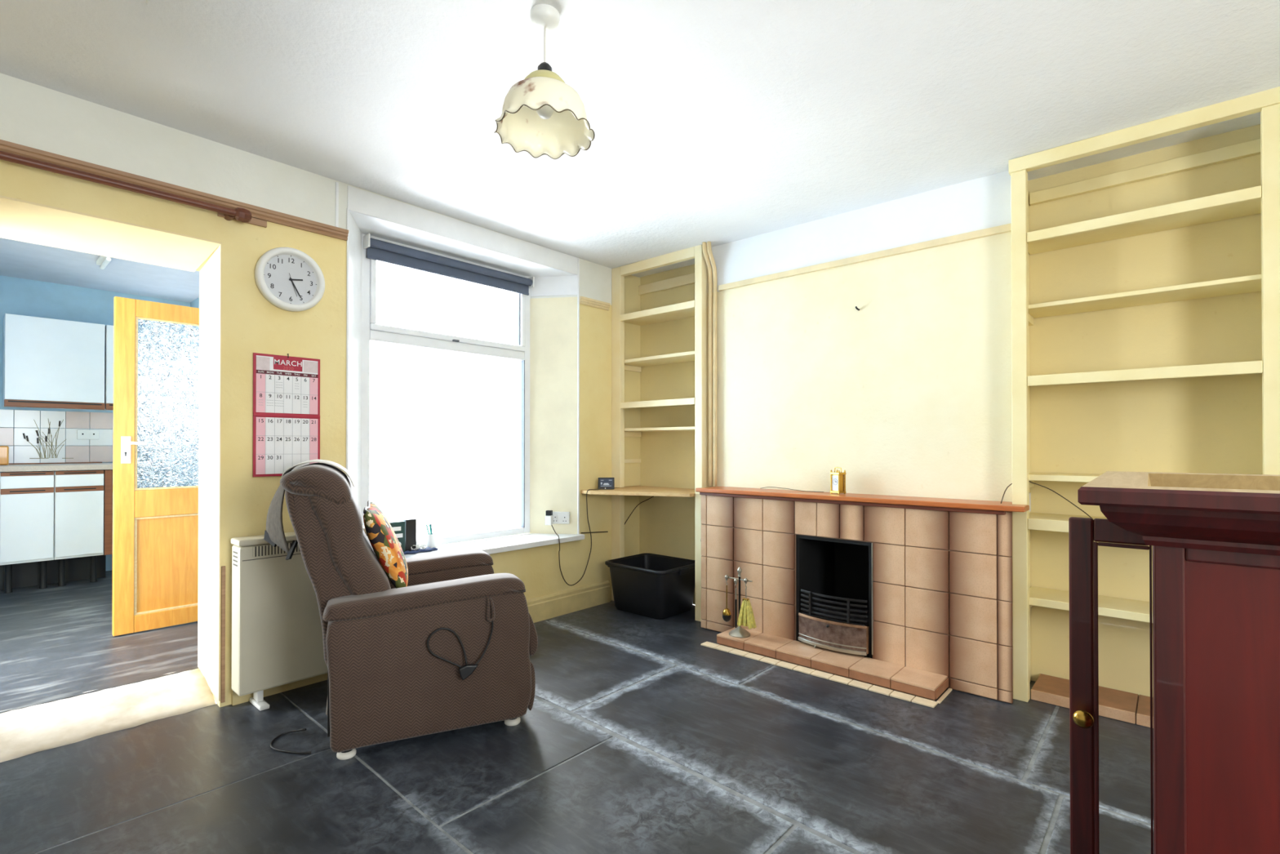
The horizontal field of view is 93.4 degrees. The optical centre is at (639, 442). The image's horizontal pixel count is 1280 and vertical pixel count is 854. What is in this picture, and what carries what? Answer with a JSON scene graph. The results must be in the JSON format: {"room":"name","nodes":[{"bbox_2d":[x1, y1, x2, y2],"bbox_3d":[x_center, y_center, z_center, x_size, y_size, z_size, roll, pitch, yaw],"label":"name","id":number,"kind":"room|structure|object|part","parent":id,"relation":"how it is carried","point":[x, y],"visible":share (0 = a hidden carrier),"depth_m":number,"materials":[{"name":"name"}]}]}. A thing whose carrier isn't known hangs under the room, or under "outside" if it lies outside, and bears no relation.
{"room":"living room","nodes":[
{"label":"living room","id":0,"kind":"room"},
{"bbox_2d":[0,275,190,570],"bbox_3d":[-4.925,-0.169,5.012,0.120,2.700,2.170,0,0,42],"label":"wall","id":1,"kind":"structure","parent":0,"point":[19,296],"depth_m":5.02,"materials":[{"name":"blue paint"}]},
{"bbox_2d":[2,313,105,409],"bbox_3d":[-4.745,-0.625,4.894,0.304,0.710,0.576,0,0,42],"label":"wall cabinet","id":2,"kind":"object","parent":1,"relation":"attached to","point":[47,362],"depth_m":4.78,"materials":[{"name":"white plastic"}]},
{"bbox_2d":[0,408,112,462],"bbox_3d":[-4.902,-0.044,4.930,0.019,0.430,0.898,0,0,42],"label":"backsplash","id":3,"kind":"structure","parent":1,"relation":"attached to","point":[27,442],"depth_m":4.99,"materials":[{"name":"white tile"}]},
{"bbox_2d":[27,419,71,458],"bbox_3d":[-4.863,-0.030,4.970,0.003,0.331,0.288,0,0,42],"label":"picture","id":4,"kind":"object","parent":3,"relation":"attached to","point":[42,443],"depth_m":4.97},
{"bbox_2d":[76,430,99,439],"bbox_3d":[-4.701,-0.064,5.140,0.015,0.080,0.140,0,0,42],"label":"socket","id":5,"kind":"object","parent":3,"relation":"attached to","point":[81,434],"visible":1,"depth_m":5.13,"materials":[{"name":"white plastic"}]},
{"bbox_2d":[104,324,113,410],"bbox_3d":[-4.522,-0.624,5.144,0.304,0.710,0.080,0,0,42],"label":"wall cabinet","id":6,"kind":"object","parent":1,"relation":"attached to","point":[108,340],"depth_m":5.04,"materials":[{"name":"white plastic"}]},
{"bbox_2d":[0,569,198,713],"bbox_3d":[-3.632,1.151,3.846,3.390,0.085,1.920,0,0,42],"label":"floor","id":7,"kind":"structure","parent":0,"point":[57,642],"depth_m":3.27,"materials":[{"name":"laminate"}]},
{"bbox_2d":[0,471,54,593],"bbox_3d":[-4.744,0.667,4.652,0.582,0.893,0.285,0,0,42],"label":"base unit","id":8,"kind":"object","parent":7,"relation":"on","point":[26,498],"visible":0.93,"depth_m":4.46,"materials":[{"name":"white plastic"}]},
{"bbox_3d":[-4.679,1.003,4.468,0.060,0.219,0.060,0,0,42],"label":"leg","id":9,"kind":"part","parent":8,"relation":"part of","materials":[{"name":"black plastic"}]},
{"bbox_3d":[-4.535,0.294,4.468,0.019,0.091,0.277,0,0,42],"label":"drawer","id":10,"kind":"part","parent":8,"relation":"part of","materials":[{"name":"white plastic"}]},
{"bbox_3d":[-4.535,0.626,4.466,0.019,0.492,0.277,0,0,42],"label":"door","id":11,"kind":"part","parent":8,"relation":"part of","materials":[{"name":"white plastic"}]},
{"bbox_3d":[-4.556,1.004,4.606,0.060,0.219,0.060,0,0,42],"label":"leg","id":12,"kind":"part","parent":8,"relation":"part of","materials":[{"name":"black plastic"}]},
{"bbox_2d":[0,462,112,471],"bbox_3d":[-4.643,0.192,4.752,0.616,0.050,1.880,0,0,42],"label":"countertop","id":13,"kind":"structure","parent":8,"relation":"on","point":[11,467],"depth_m":4.64,"materials":[{"name":"grey laminate"}]},
{"bbox_2d":[0,445,8,465],"bbox_3d":[-4.922,0.102,4.622,0.100,0.146,0.115,0,0,42],"label":"knife block","id":14,"kind":"object","parent":13,"relation":"on","point":[4,450],"visible":1,"depth_m":4.62,"materials":[{"name":"brown wood"}]},
{"bbox_2d":[0,554,106,590],"bbox_3d":[-4.628,1.005,4.766,0.020,0.219,0.610,0,0,42],"label":"board","id":15,"kind":"object","parent":7,"relation":"on","point":[25,574],"visible":0.56,"depth_m":4.75,"materials":[{"name":"black wood"}]},
{"bbox_2d":[53,469,104,586],"bbox_3d":[-4.553,0.668,4.865,0.582,0.893,0.283,0,0,42],"label":"base unit","id":16,"kind":"object","parent":7,"relation":"on","point":[78,495],"visible":0.84,"depth_m":4.67,"materials":[{"name":"white laminate"}]},
{"bbox_3d":[-4.488,1.004,4.683,0.060,0.219,0.060,0,0,42],"label":"leg","id":17,"kind":"part","parent":16,"relation":"part of","materials":[{"name":"black plastic"}]},
{"bbox_3d":[-4.345,0.628,4.680,0.019,0.492,0.275,0,0,42],"label":"door","id":18,"kind":"part","parent":16,"relation":"part of","materials":[{"name":"white plastic"}]},
{"bbox_3d":[-4.345,0.295,4.682,0.019,0.091,0.275,0,0,42],"label":"drawer","id":19,"kind":"part","parent":16,"relation":"part of","materials":[{"name":"white plastic"}]},
{"bbox_3d":[-4.366,1.005,4.819,0.060,0.219,0.060,0,0,42],"label":"leg","id":20,"kind":"part","parent":16,"relation":"part of","materials":[{"name":"black plastic"}]},
{"bbox_2d":[102,469,112,555],"bbox_3d":[-4.442,0.559,4.989,0.584,0.673,0.045,0,0,42],"label":"end panel","id":21,"kind":"object","parent":16,"relation":"attached to","point":[108,490],"visible":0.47,"depth_m":4.80,"materials":[{"name":"brown wood"}]},
{"bbox_2d":[0,237,199,302],"bbox_3d":[-3.674,-1.376,3.905,3.470,0.100,2.170,0,0,42],"label":"ceiling","id":22,"kind":"structure","parent":0,"point":[18,259],"depth_m":4.69,"materials":[{"name":"paint"}]},
{"bbox_2d":[96,255,111,269],"bbox_3d":[-3.830,-1.294,4.308,0.320,0.058,0.046,0,0,42],"label":"light","id":23,"kind":"object","parent":22,"relation":"attached to","point":[102,260],"visible":0.71,"depth_m":4.29,"materials":[{"name":"white plastic"}]},
{"bbox_2d":[0,668,216,762],"bbox_3d":[-2.328,1.142,2.486,0.406,0.086,0.925,0,0,42],"label":"threshold","id":24,"kind":"object","parent":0,"point":[26,731],"visible":0.9,"depth_m":2.52,"materials":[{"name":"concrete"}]},
{"bbox_2d":[190,297,199,307],"bbox_3d":[-2.951,-0.172,4.619,3.350,2.700,0.130,0,0,42],"label":"wall","id":25,"kind":"structure","parent":0,"point":[195,304],"depth_m":5.56,"materials":[{"name":"blue paint"}]},
{"bbox_2d":[111,296,199,635],"bbox_3d":[-2.725,0.137,3.699,0.089,1.928,0.760,0,0,42],"label":"door","id":26,"kind":"structure","parent":25,"relation":"in","point":[156,344],"depth_m":3.57,"materials":[{"name":"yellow wood"}]},
{"bbox_3d":[-2.945,0.044,3.456,0.004,0.155,0.043,0,0,42],"label":"lock plate","id":27,"kind":"part","parent":26,"relation":"part of","materials":[{"name":"white plastic"}]},
{"bbox_3d":[-2.894,0.007,3.463,0.112,0.021,0.034,0,0,-34],"label":"lever","id":28,"kind":"part","parent":26,"relation":"part of","materials":[{"name":"white plastic"}]},
{"bbox_3d":[-2.743,1.052,3.710,0.038,0.098,0.576,0,0,42],"label":"rail","id":29,"kind":"part","parent":26,"relation":"part of","materials":[{"name":"brown wood"}]},
{"bbox_3d":[-2.743,0.359,3.714,0.038,0.157,0.576,0,0,42],"label":"rail","id":30,"kind":"part","parent":26,"relation":"part of","materials":[{"name":"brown wood"}]},
{"bbox_3d":[-2.743,-0.777,3.721,0.038,0.100,0.576,0,0,42],"label":"rail","id":31,"kind":"part","parent":26,"relation":"part of","materials":[{"name":"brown wood"}]},
{"bbox_3d":[-2.743,0.720,3.712,0.015,0.566,0.580,0,0,42],"label":"panel","id":32,"kind":"part","parent":26,"relation":"part of","materials":[{"name":"brown wood"}]},
{"bbox_3d":[-2.742,-0.223,3.717,0.005,1.006,0.574,0,0,42],"label":"pane","id":33,"kind":"part","parent":26,"relation":"part of","materials":[{"name":"clear glass"}]},
{"bbox_2d":[0,72,639,706],"bbox_3d":[-1.805,-0.132,3.029,0.480,2.600,5.120,0,0,42],"label":"wall","id":34,"kind":"structure","parent":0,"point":[32,115],"depth_m":2.84,"materials":[{"name":"beige paint"}]},
{"bbox_2d":[0,151,266,227],"bbox_3d":[-2.489,-1.011,1.875,0.096,0.063,2.380,0,0,42],"label":"pole","id":35,"kind":"object","parent":34,"relation":"attached to","point":[239,214],"visible":1,"depth_m":2.39,"materials":[{"name":"brown wood"}]},
{"bbox_2d":[253,352,319,476],"bbox_3d":[-1.669,-0.131,2.856,0.016,0.578,0.287,0,0,42],"label":"wall calendar","id":36,"kind":"object","parent":34,"relation":"attached to","point":[286,388],"visible":1,"depth_m":2.84,"materials":[{"name":"red paper"}]},
{"bbox_2d":[256,355,270,370],"bbox_3d":[-1.734,-0.363,2.776,0.001,0.060,0.055,0,0,42],"label":"print","id":37,"kind":"object","parent":36,"relation":"on","point":[263,362],"depth_m":2.78},
{"bbox_2d":[303,360,317,373],"bbox_3d":[-1.598,-0.365,2.929,0.001,0.054,0.064,0,0,42],"label":"print","id":38,"kind":"object","parent":36,"relation":"on","point":[309,366],"depth_m":2.93},
{"bbox_2d":[254,247,324,311],"bbox_3d":[-1.650,-0.770,2.854,0.041,0.298,0.298,0,0,42],"label":"wall clock","id":39,"kind":"object","parent":34,"relation":"attached to","point":[288,278],"visible":1,"depth_m":2.85,"materials":[{"name":"white plastic"}]},
{"bbox_2d":[231,580,609,705],"bbox_3d":[-1.020,1.094,3.567,0.022,0.155,2.380,0,0,42],"label":"skirting board","id":40,"kind":"object","parent":34,"relation":"attached to","point":[544,607],"depth_m":4.05,"materials":[{"name":"beige paint"}]},
{"bbox_2d":[360,233,530,547],"bbox_3d":[-1.193,-0.271,3.864,0.100,1.830,1.200,0,0,42],"label":"window","id":41,"kind":"structure","parent":34,"relation":"attached to","point":[371,331],"depth_m":3.85,"materials":[{"name":"white plastic"}]},
{"bbox_3d":[-1.192,-0.659,3.866,0.062,0.035,1.090,0,0,42],"label":"sash rail","id":42,"kind":"part","parent":41,"relation":"part of","materials":[{"name":"white plastic"}]},
{"bbox_3d":[-1.204,0.621,3.868,0.070,0.045,1.090,0,0,42],"label":"frame rail","id":43,"kind":"part","parent":41,"relation":"part of","materials":[{"name":"white plastic"}]},
{"bbox_2d":[363,233,533,295],"bbox_3d":[-1.154,-1.104,3.828,0.067,0.126,1.164,0,0,42],"label":"roller blind","id":44,"kind":"object","parent":34,"relation":"attached to","point":[377,250],"visible":1,"depth_m":3.75,"materials":[{"name":"blue fabric"}]},
{"bbox_2d":[404,533,584,558],"bbox_3d":[-1.065,0.660,3.717,0.340,0.034,1.660,0,0,42],"label":"window sill","id":45,"kind":"structure","parent":34,"relation":"attached to","point":[499,544],"depth_m":3.85,"materials":[{"name":"white paint"}]},
{"bbox_2d":[389,520,404,551],"bbox_3d":[-1.401,0.548,3.457,0.097,0.185,0.042,0,0,-40],"label":"folder","id":46,"kind":"object","parent":45,"relation":"on","point":[398,526],"visible":0.39,"depth_m":3.46,"materials":[{"name":"green plastic"}]},
{"bbox_2d":[403,518,416,551],"bbox_3d":[-1.347,0.545,3.528,0.040,0.191,0.064,0,0,42],"label":"folder","id":47,"kind":"object","parent":45,"relation":"on","point":[411,523],"visible":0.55,"depth_m":3.51,"materials":[{"name":"black plastic"}]},
{"bbox_2d":[403,546,437,554],"bbox_3d":[-1.305,0.633,3.530,0.115,0.014,0.240,0,0,42],"label":"folded cloth","id":48,"kind":"object","parent":45,"relation":"on","point":[428,548],"visible":0.74,"depth_m":3.52,"materials":[{"name":"blue fabric"}]},
{"bbox_2d":[411,542,426,550],"bbox_3d":[-1.301,0.616,3.550,0.048,0.034,0.106,0,0,42],"label":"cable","id":49,"kind":"object","parent":48,"relation":"on","point":[418,546],"visible":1,"depth_m":3.54,"materials":[{"name":"white plastic"}]},
{"bbox_2d":[426,533,436,547],"bbox_3d":[-1.267,0.599,3.670,0.056,0.085,0.056,0,0,42],"label":"pot","id":50,"kind":"object","parent":45,"relation":"on","point":[431,539],"visible":0.85,"depth_m":3.65,"materials":[{"name":"white ceramic"}]},
{"bbox_2d":[552,511,569,524],"bbox_3d":[-0.561,0.531,4.243,0.136,0.084,0.024,0,0,8],"label":"double socket","id":51,"kind":"object","parent":34,"relation":"attached to","point":[559,517],"visible":0.88,"depth_m":4.23,"materials":[{"name":"white plastic"}]},
{"bbox_2d":[545,510,553,524],"bbox_3d":[-0.634,0.526,4.210,0.044,0.100,0.058,0,0,8],"label":"charger","id":52,"kind":"object","parent":51,"relation":"attached to","point":[549,517],"visible":1,"depth_m":4.19,"materials":[{"name":"white plastic"}]},
{"bbox_2d":[581,531,608,533],"bbox_3d":[-0.327,0.650,4.356,0.008,0.027,0.266,0,0,42],"label":"wire","id":53,"kind":"object","parent":34,"relation":"attached to","point":[593,531],"visible":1,"depth_m":4.35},
{"bbox_2d":[0,600,1154,853],"bbox_3d":[0.184,1.187,1.188,5.115,0.060,5.036,0,0,42],"label":"floor","id":54,"kind":"structure","parent":0,"point":[638,735],"depth_m":2.10,"materials":[{"name":"tile"}]},
{"bbox_2d":[270,728,311,754],"bbox_3d":[-1.344,1.152,2.313,0.126,0.023,0.237,0,0,-34],"label":"lead","id":55,"kind":"object","parent":54,"relation":"on","point":[304,729],"visible":1,"depth_m":2.28,"materials":[{"name":"black rubber"}]},
{"bbox_2d":[231,524,368,711],"bbox_3d":[-1.538,0.795,2.846,0.150,0.745,0.638,0,0,42],"label":"heater","id":56,"kind":"object","parent":54,"relation":"on","point":[277,631],"visible":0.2,"depth_m":2.67,"materials":[{"name":"beige metal"}]},
{"bbox_3d":[-1.699,1.119,2.685,0.058,0.055,0.024,0,0,42],"label":"foot post","id":57,"kind":"part","parent":56,"relation":"part of","materials":[{"name":"white plastic"}]},
{"bbox_3d":[-1.498,0.477,2.825,0.001,0.044,0.550,0,0,42],"label":"grille panel","id":58,"kind":"part","parent":56,"relation":"part of","materials":[{"name":"white metal"}]},
{"bbox_2d":[280,462,537,759],"bbox_3d":[-0.998,0.629,2.643,0.961,1.075,0.788,0,0,-26],"label":"recliner armchair","id":59,"kind":"object","parent":54,"relation":"on","point":[384,683],"visible":0.98,"depth_m":2.30,"materials":[{"name":"brown fabric"}]},
{"bbox_2d":[263,458,354,559],"bbox_3d":[-1.396,0.268,2.549,0.344,0.388,0.408,0,0,-26],"label":"headrest cover","id":60,"kind":"object","parent":59,"relation":"on","point":[274,535],"visible":0.89,"depth_m":2.44,"materials":[{"name":"grey fabric"}]},
{"bbox_2d":[308,489,391,595],"bbox_3d":[-1.222,0.401,2.547,0.293,0.483,0.570,0,0,-26],"label":"backrest","id":61,"kind":"object","parent":59,"relation":"on","point":[343,560],"depth_m":2.28,"materials":[{"name":"brown fabric"}]},
{"bbox_2d":[363,499,408,588],"bbox_3d":[-1.103,0.450,2.625,0.178,0.382,0.409,0,0,-22],"label":"cushion","id":62,"kind":"object","parent":59,"relation":"on","point":[385,544],"visible":0.97,"depth_m":2.48,"materials":[{"name":"multicoloured fabric"}]},
{"bbox_2d":[393,579,450,588],"bbox_3d":[-0.888,0.707,2.705,0.613,0.080,0.480,0,0,-26],"label":"seat cushion","id":63,"kind":"object","parent":59,"relation":"on","point":[411,582],"depth_m":2.90,"materials":[{"name":"brown fabric"}]},
{"bbox_3d":[-0.815,0.871,2.389,0.762,0.524,0.130,0,0,-26],"label":"arm panel","id":64,"kind":"part","parent":59,"relation":"part of","materials":[{"name":"brown fabric"}]},
{"bbox_3d":[-1.087,0.874,2.958,0.762,0.524,0.130,0,0,-26],"label":"arm panel","id":65,"kind":"part","parent":59,"relation":"part of","materials":[{"name":"brown fabric"}]},
{"bbox_2d":[426,620,493,679],"bbox_3d":[-0.696,0.816,2.347,0.254,0.213,0.034,0,0,-26],"label":"recliner remote control","id":66,"kind":"object","parent":59,"relation":"attached to","point":[464,671],"visible":1,"depth_m":2.34,"materials":[{"name":"black plastic"}]},
{"bbox_3d":[-0.607,1.020,2.837,0.037,0.203,0.720,0,0,-26],"label":"panel","id":67,"kind":"part","parent":59,"relation":"part of","materials":[{"name":"brown fabric"}]},
{"bbox_2d":[604,552,694,618],"bbox_3d":[0.094,1.007,4.256,0.568,0.334,0.474,0,0,42],"label":"tub","id":68,"kind":"object","parent":54,"relation":"on","point":[652,585],"visible":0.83,"depth_m":4.11,"materials":[{"name":"black plastic"}]},
{"bbox_2d":[611,244,709,621],"bbox_3d":[0.200,-0.059,4.337,0.827,2.472,0.317,0,0,42],"label":"bookcase","id":69,"kind":"object","parent":54,"relation":"on","point":[627,317],"visible":0.78,"depth_m":4.44,"materials":[{"name":"beige paint"}]},
{"bbox_3d":[0.199,-0.094,4.373,0.756,0.021,0.263,0,0,42],"label":"shelf","id":70,"kind":"part","parent":69,"relation":"part of","materials":[{"name":"beige paint"}]},
{"bbox_3d":[0.199,-0.601,4.376,0.756,0.024,0.263,0,0,42],"label":"shelf","id":71,"kind":"part","parent":69,"relation":"part of","materials":[{"name":"beige paint"}]},
{"bbox_3d":[0.183,-0.924,4.361,0.756,0.022,0.309,0,0,42],"label":"shelf","id":72,"kind":"part","parent":69,"relation":"part of","materials":[{"name":"beige paint"}]},
{"bbox_3d":[0.183,-0.279,4.357,0.756,0.022,0.309,0,0,42],"label":"shelf","id":73,"kind":"part","parent":69,"relation":"part of","materials":[{"name":"beige paint"}]},
{"bbox_2d":[700,626,952,707],"bbox_3d":[0.911,1.138,3.160,1.263,0.061,0.270,0,0,42],"label":"hearth","id":74,"kind":"object","parent":54,"relation":"on","point":[920,686],"visible":0.98,"depth_m":3.02,"materials":[{"name":"tile"}]},
{"bbox_2d":[728,566,751,637],"bbox_3d":[0.575,0.914,3.481,0.123,0.390,0.123,0,0,-3],"label":"stand","id":75,"kind":"object","parent":74,"relation":"on","point":[739,632],"visible":0.98,"depth_m":3.47,"materials":[{"name":"grey metal"}]},
{"bbox_2d":[722,574,731,622],"bbox_3d":[0.507,0.910,3.525,0.051,0.272,0.052,0,0,42],"label":"shovel","id":76,"kind":"object","parent":75,"relation":"hanging from","point":[726,615],"visible":1,"depth_m":3.51,"materials":[{"name":"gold metal"}]},
{"bbox_2d":[733,577,737,627],"bbox_3d":[0.552,0.926,3.474,0.023,0.285,0.024,0,0,42],"label":"poker","id":77,"kind":"object","parent":75,"relation":"hanging from","point":[735,580],"visible":1,"depth_m":3.47,"materials":[{"name":"grey metal"}]},
{"bbox_3d":[0.552,0.986,3.473,0.011,0.165,0.012,0,0,42],"label":"rod","id":78,"kind":"part","parent":77,"relation":"part of","materials":[{"name":"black metal"}]},
{"bbox_2d":[737,577,756,628],"bbox_3d":[0.602,0.915,3.440,0.125,0.282,0.046,0,0,42],"label":"brush","id":79,"kind":"object","parent":75,"relation":"hanging from","point":[746,617],"visible":1,"depth_m":3.42,"materials":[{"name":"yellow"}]},
{"bbox_2d":[695,486,1029,703],"bbox_3d":[1.178,0.728,3.390,1.766,0.886,0.560,0,0,42],"label":"fireplace","id":80,"kind":"object","parent":54,"relation":"on","point":[934,575],"depth_m":3.09,"materials":[{"name":"tile"}]},
{"bbox_2d":[761,486,823,492],"bbox_3d":[0.886,0.278,3.564,0.421,0.015,0.019,0,0,44],"label":"wire","id":81,"kind":"object","parent":80,"relation":"on","point":[766,486],"visible":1,"depth_m":3.55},
{"bbox_3d":[0.929,0.879,3.292,0.012,0.127,0.012,0,0,42],"label":"fret post","id":82,"kind":"part","parent":80,"relation":"part of","materials":[{"name":"black metal"}]},
{"bbox_3d":[1.110,0.962,3.317,0.387,0.292,0.362,0,0,42],"label":"fire grate","id":83,"kind":"part","parent":80,"relation":"part of","materials":[{"name":"brown metal"}]},
{"bbox_2d":[830,466,845,493],"bbox_3d":[1.093,0.211,3.330,0.054,0.146,0.066,0,0,-28],"label":"clock","id":84,"kind":"object","parent":80,"relation":"on","point":[837,480],"visible":1,"depth_m":3.31,"materials":[{"name":"gold metal"}]},
{"bbox_3d":[1.093,0.172,3.331,0.054,0.012,0.066,0,0,-28],"label":"plate","id":85,"kind":"part","parent":84,"relation":"part of","materials":[{"name":"gold metal"}]},
{"bbox_3d":[1.087,0.878,3.147,0.012,0.127,0.012,0,0,42],"label":"fret post","id":86,"kind":"part","parent":80,"relation":"part of","materials":[{"name":"black metal"}]},
{"bbox_3d":[1.008,0.318,3.252,1.675,0.019,0.024,0,0,42],"label":"mantel moulding","id":87,"kind":"part","parent":80,"relation":"part of","materials":[{"name":"brown wood"}]},
{"bbox_2d":[695,486,1029,511],"bbox_3d":[1.086,0.296,3.289,1.766,0.024,0.238,0,0,42],"label":"mantel shelf","id":88,"kind":"object","parent":80,"relation":"attached to","point":[867,500],"depth_m":3.10,"materials":[{"name":"orange wood"}]},
{"bbox_2d":[1031,673,1153,728],"bbox_3d":[2.132,1.142,2.588,0.738,0.045,0.260,0,0,42],"label":"tiled ledge","id":89,"kind":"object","parent":54,"relation":"on","point":[1114,704],"depth_m":2.65,"materials":[{"name":"tile"}]},
{"bbox_2d":[1008,86,1279,702],"bbox_3d":[2.128,-0.063,2.566,0.908,2.457,0.314,0,0,42],"label":"bookcase","id":90,"kind":"object","parent":54,"relation":"on","point":[1264,198],"visible":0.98,"depth_m":2.56,"materials":[{"name":"beige paint"}]},
{"bbox_3d":[1.823,-0.032,2.875,0.022,2.400,0.258,0,0,42],"label":"panel","id":91,"kind":"part","parent":90,"relation":"part of","materials":[{"name":"beige paint"}]},
{"bbox_2d":[1000,480,1092,518],"bbox_3d":[1.820,0.251,2.721,0.361,0.174,0.058,0,0,15],"label":"loose wire","id":92,"kind":"object","parent":90,"relation":"on","point":[1029,481],"visible":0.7,"depth_m":2.70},
{"bbox_3d":[2.146,0.159,2.581,0.846,0.027,0.261,0,0,42],"label":"shelf","id":93,"kind":"part","parent":90,"relation":"part of","materials":[{"name":"beige paint"}]},
{"bbox_3d":[2.141,0.353,2.574,0.846,0.022,0.276,0,0,42],"label":"shelf","id":94,"kind":"part","parent":90,"relation":"part of","materials":[{"name":"beige paint"}]},
{"bbox_3d":[2.146,0.720,2.578,0.846,0.035,0.261,0,0,42],"label":"shelf","id":95,"kind":"part","parent":90,"relation":"part of","materials":[{"name":"beige paint"}]},
{"bbox_3d":[2.141,-0.934,2.582,0.846,0.022,0.276,0,0,42],"label":"shelf","id":96,"kind":"part","parent":90,"relation":"part of","materials":[{"name":"beige paint"}]},
{"bbox_3d":[2.146,-0.618,2.586,0.846,0.019,0.261,0,0,42],"label":"shelf","id":97,"kind":"part","parent":90,"relation":"part of","materials":[{"name":"beige paint"}]},
{"bbox_3d":[2.141,-0.287,2.578,0.846,0.022,0.276,0,0,42],"label":"shelf","id":98,"kind":"part","parent":90,"relation":"part of","materials":[{"name":"beige paint"}]},
{"bbox_2d":[1068,471,1279,853],"bbox_3d":[1.093,0.612,1.007,0.654,1.089,0.727,0,0,40],"label":"display cabinet","id":99,"kind":"object","parent":54,"relation":"on","point":[1215,538],"visible":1,"depth_m":0.88,"materials":[{"name":"red wood"}]},
{"bbox_3d":[1.000,0.621,1.360,0.038,0.038,0.044,0,0,40],"label":"knob","id":100,"kind":"part","parent":99,"relation":"part of","materials":[{"name":"gold metal"}]},
{"bbox_3d":[0.924,0.113,1.154,0.086,0.089,0.727,0,0,40],"label":"cornice","id":101,"kind":"part","parent":99,"relation":"part of","materials":[{"name":"beige wood"}]},
{"bbox_3d":[1.072,0.199,1.345,0.097,0.052,0.018,0,0,40],"label":"door rail","id":102,"kind":"part","parent":99,"relation":"part of","materials":[{"name":"red wood"}]},
{"bbox_3d":[0.910,0.110,0.746,0.592,0.089,0.086,0,0,40],"label":"cornice","id":103,"kind":"part","parent":99,"relation":"part of","materials":[{"name":"red wood"}]},
{"bbox_3d":[1.324,0.113,1.235,0.592,0.089,0.086,0,0,40],"label":"cornice","id":104,"kind":"part","parent":99,"relation":"part of","materials":[{"name":"beige wood"}]},
{"bbox_3d":[0.945,0.160,0.786,0.348,0.030,0.022,0,0,40],"label":"rail","id":105,"kind":"part","parent":99,"relation":"part of","materials":[{"name":"red wood"}]},
{"bbox_3d":[0.945,0.619,0.784,0.352,0.892,0.010,0,0,40],"label":"panel","id":106,"kind":"part","parent":99,"relation":"part of","materials":[{"name":"red wood"}]},
{"bbox_2d":[0,0,1279,277],"bbox_3d":[0.111,-1.413,1.336,5.600,0.259,5.370,0,0,42],"label":"ceiling","id":107,"kind":"structure","parent":0,"point":[716,122],"depth_m":2.21,"materials":[{"name":"white paint"}]},
{"bbox_2d":[493,4,595,159],"bbox_3d":[-0.292,-1.125,1.850,0.304,0.378,0.304,0,0,42],"label":"pendant lamp","id":108,"kind":"object","parent":107,"relation":"hanging from","point":[542,114],"visible":1,"depth_m":1.85,"materials":[{"name":"beige glass"}]},
{"bbox_3d":[-0.292,-1.031,1.849,0.302,0.186,0.302,0,0,42],"label":"lamp shade","id":109,"kind":"part","parent":108,"relation":"part of","materials":[{"name":"beige glass"}]},
{"bbox_3d":[-0.292,-1.053,1.850,0.058,0.118,0.058,0,0,42],"label":"bulb","id":110,"kind":"part","parent":108,"relation":"part of","materials":[{"name":"white glass"}]},
{"bbox_2d":[639,264,694,604],"bbox_3d":[0.379,-0.122,4.538,0.830,2.600,0.220,0,0,42],"label":"wall","id":111,"kind":"structure","parent":0,"point":[666,523],"depth_m":4.54,"materials":[{"name":"paint"}]},
{"bbox_2d":[581,485,694,497],"bbox_3d":[0.068,0.349,4.232,0.764,0.024,0.643,0,0,42],"label":"shelf","id":112,"kind":"object","parent":111,"relation":"attached to","point":[634,490],"visible":0.76,"depth_m":4.16,"materials":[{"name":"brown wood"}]},
{"bbox_2d":[551,488,602,585],"bbox_3d":[-0.410,0.656,4.185,0.382,0.660,0.144,0,0,-29],"label":"cable","id":113,"kind":"object","parent":112,"relation":"hanging from","point":[588,489],"visible":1,"depth_m":4.20,"materials":[{"name":"black plastic"}]},
{"bbox_2d":[597,477,614,489],"bbox_3d":[-0.242,0.294,4.316,0.116,0.085,0.040,0,0,-10],"label":"monitor","id":114,"kind":"object","parent":112,"relation":"on","point":[604,483],"visible":0.98,"depth_m":4.30,"materials":[{"name":"black plastic"}]},
{"bbox_2d":[624,496,653,524],"bbox_3d":[-0.004,0.528,4.633,0.316,0.304,0.139,0,0,-4],"label":"wire","id":115,"kind":"object","parent":111,"relation":"attached to","point":[651,496],"visible":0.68,"depth_m":4.66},
{"bbox_2d":[709,170,1012,502],"bbox_3d":[1.268,-0.128,3.592,1.755,2.600,0.450,0,0,42],"label":"wall","id":116,"kind":"structure","parent":0,"point":[908,392],"depth_m":3.28,"materials":[{"name":"paint"}]},
{"bbox_2d":[702,242,712,485],"bbox_3d":[0.440,-0.507,3.938,0.029,1.586,0.093,0,0,42],"label":"pipe","id":117,"kind":"object","parent":116,"relation":"attached to","point":[704,244],"visible":1,"depth_m":3.95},
{"bbox_2d":[706,241,716,485],"bbox_3d":[0.469,-0.507,3.925,0.029,1.585,0.093,0,0,42],"label":"pipe","id":118,"kind":"object","parent":116,"relation":"attached to","point":[708,243],"visible":1,"depth_m":3.94,"materials":[{"name":"beige metal"}]},
{"bbox_2d":[718,223,1011,291],"bbox_3d":[1.141,-1.011,3.395,1.665,0.033,0.022,0,0,42],"label":"trim","id":119,"kind":"structure","parent":116,"relation":"attached to","point":[1003,228],"depth_m":3.26,"materials":[{"name":"beige paint"}]},
{"bbox_2d":[1027,124,1262,697],"bbox_3d":[2.324,-0.133,2.779,0.905,2.600,0.260,0,0,42],"label":"wall","id":120,"kind":"structure","parent":0,"point":[1205,424],"depth_m":2.71,"materials":[{"name":"paint"}]}
]}

